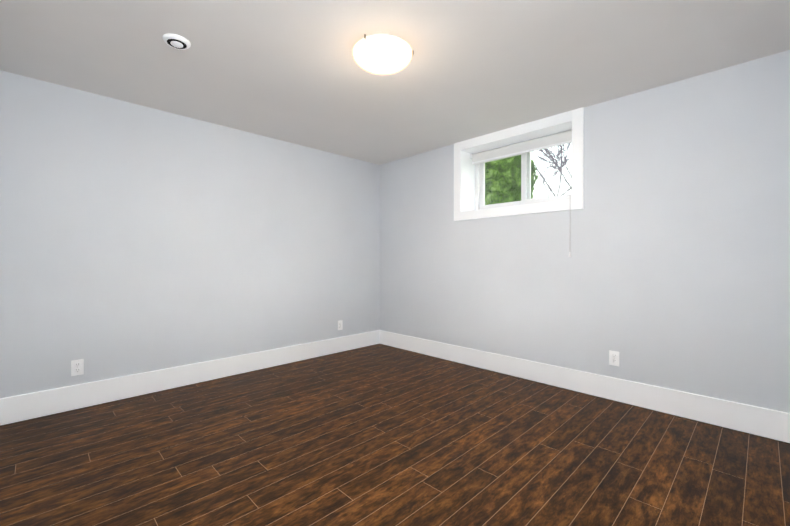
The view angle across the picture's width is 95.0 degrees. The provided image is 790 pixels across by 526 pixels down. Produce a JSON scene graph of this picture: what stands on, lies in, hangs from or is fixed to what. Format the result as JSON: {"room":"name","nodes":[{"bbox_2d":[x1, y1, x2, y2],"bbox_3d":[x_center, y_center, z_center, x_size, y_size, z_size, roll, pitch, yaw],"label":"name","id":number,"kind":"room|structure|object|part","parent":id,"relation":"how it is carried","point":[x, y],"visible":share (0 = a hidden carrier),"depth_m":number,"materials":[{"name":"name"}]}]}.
{"room":"empty basement room","nodes":[
{"label":"empty basement room","id":0,"kind":"room"},
{"bbox_2d":[0,70,379,397],"bbox_3d":[-1.387,-0.107,3.685,3.925,2.350,0.120,0,1,-45],"label":"wall","id":1,"kind":"structure","parent":0,"point":[135,238],"depth_m":3.03,"materials":[{"name":"grey paint"}]},
{"bbox_2d":[71,359,83,375],"bbox_3d":[-2.337,0.770,2.665,0.070,0.114,0.007,0,1,-45],"label":"electrical outlet","id":2,"kind":"object","parent":1,"relation":"attached to","point":[77,367],"visible":1,"depth_m":2.66,"materials":[{"name":"plastic"}]},
{"bbox_2d":[0,330,379,425],"bbox_3d":[-1.425,0.979,3.560,3.445,0.180,0.016,0,1,-45],"label":"baseboard","id":3,"kind":"structure","parent":1,"relation":"attached to","point":[23,407],"depth_m":3.02,"materials":[{"name":"white paint"}]},
{"bbox_2d":[338,320,342,329],"bbox_3d":[-0.655,0.744,4.322,0.070,0.114,0.007,0,1,-45],"label":"electrical outlet","id":4,"kind":"object","parent":1,"relation":"attached to","point":[340,324],"visible":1,"depth_m":4.32,"materials":[{"name":"plastic"}]},
{"bbox_2d":[0,344,789,525],"bbox_3d":[-0.121,1.137,2.237,4.445,0.120,4.733,0,1,-45],"label":"floor","id":5,"kind":"structure","parent":0,"point":[379,435],"depth_m":2.01,"materials":[{"name":"laminate"}]},
{"bbox_2d":[0,0,789,164],"bbox_3d":[-0.121,-1.333,2.220,4.445,0.120,4.733,0,1,-45],"label":"ceiling","id":6,"kind":"structure","parent":0,"point":[291,71],"depth_m":2.23,"materials":[{"name":"white paint"}]},
{"bbox_2d":[162,33,190,49],"bbox_3d":[-1.249,-1.257,2.073,0.140,0.028,0.140,0,1,-45],"label":"ceiling vent","id":7,"kind":"object","parent":6,"relation":"in","point":[176,41],"visible":0.98,"depth_m":2.06,"materials":[{"name":"plastic"}]},
{"bbox_2d":[353,34,413,74],"bbox_3d":[-0.075,-1.217,2.164,0.357,0.108,0.357,0,1,-45],"label":"ceiling light","id":8,"kind":"object","parent":6,"relation":"attached to","point":[382,54],"visible":1,"depth_m":2.07,"materials":[{"name":"white glass"}]},
{"bbox_2d":[380,50,789,412],"bbox_3d":[1.235,-0.106,3.564,0.360,2.350,3.733,0,1,-45],"label":"wall","id":9,"kind":"structure","parent":0,"point":[672,237],"depth_m":2.69,"materials":[{"name":"grey paint"}]},
{"bbox_2d":[454,107,583,256],"bbox_3d":[1.199,-0.667,3.541,0.357,1.226,1.298,0,1,-45],"label":"window","id":10,"kind":"structure","parent":9,"relation":"in","point":[575,117],"depth_m":3.46,"materials":[{"name":"white paint"}]},
{"bbox_3d":[1.301,-0.867,3.641,0.070,0.674,1.142,0,1,-45],"label":"frame","id":11,"kind":"part","parent":10,"relation":"part of","materials":[{"name":"white plastic"}]},
{"bbox_3d":[1.150,-0.868,3.817,0.027,0.570,0.574,0,1,-45],"label":"fixed window sash","id":12,"kind":"part","parent":10,"relation":"part of","materials":[{"name":"white plastic"}]},
{"bbox_2d":[461,122,571,211],"bbox_3d":[1.188,-0.866,3.528,0.250,0.674,1.142,0,1,-45],"label":"liner","id":13,"kind":"object","parent":10,"relation":"attached to","point":[468,189],"visible":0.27,"depth_m":3.84,"materials":[{"name":"white paint"}]},
{"bbox_2d":[470,130,571,164],"bbox_3d":[1.229,-1.129,3.568,0.053,0.124,1.117,0,1,-45],"label":"window blind","id":14,"kind":"object","parent":10,"relation":"attached to","point":[557,139],"visible":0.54,"depth_m":3.51,"materials":[{"name":"white plastic"}]},
{"bbox_3d":[1.465,-0.866,3.451,0.027,0.570,0.539,0,1,-45],"label":"sliding window sash","id":15,"kind":"part","parent":10,"relation":"part of","materials":[{"name":"white plastic"}]},
{"bbox_3d":[1.531,-0.604,3.095,0.204,1.106,0.020,0,1,-45],"label":"cord","id":16,"kind":"part","parent":10,"relation":"part of","materials":[{"name":"white fabric"}]},
{"bbox_2d":[380,330,789,443],"bbox_3d":[1.106,0.980,3.433,0.016,0.180,3.717,0,1,-45],"label":"baseboard","id":17,"kind":"structure","parent":9,"relation":"attached to","point":[759,421],"depth_m":2.77,"materials":[{"name":"white paint"}]},
{"bbox_2d":[609,350,618,365],"bbox_3d":[1.710,0.744,2.825,0.007,0.114,0.070,0,1,-45],"label":"electrical outlet","id":18,"kind":"object","parent":9,"relation":"attached to","point":[614,358],"visible":1,"depth_m":2.82,"materials":[{"name":"plastic"}]},
{"label":"outside","id":19,"kind":"structure","parent":0,"visible":0},
{"bbox_3d":[4.848,-0.316,8.886,12.260,0.100,18.000,0,1,-45],"label":"ground","id":20,"kind":"structure","parent":19,"visible":0},
{"bbox_2d":[485,143,571,204],"bbox_3d":[3.960,-3.183,10.675,8.481,6.109,6.578,0,1,-45],"label":"trees","id":21,"kind":"object","parent":20,"relation":"on","point":[495,198],"depth_m":7.22,"materials":[{"name":"green plant"}]}
]}

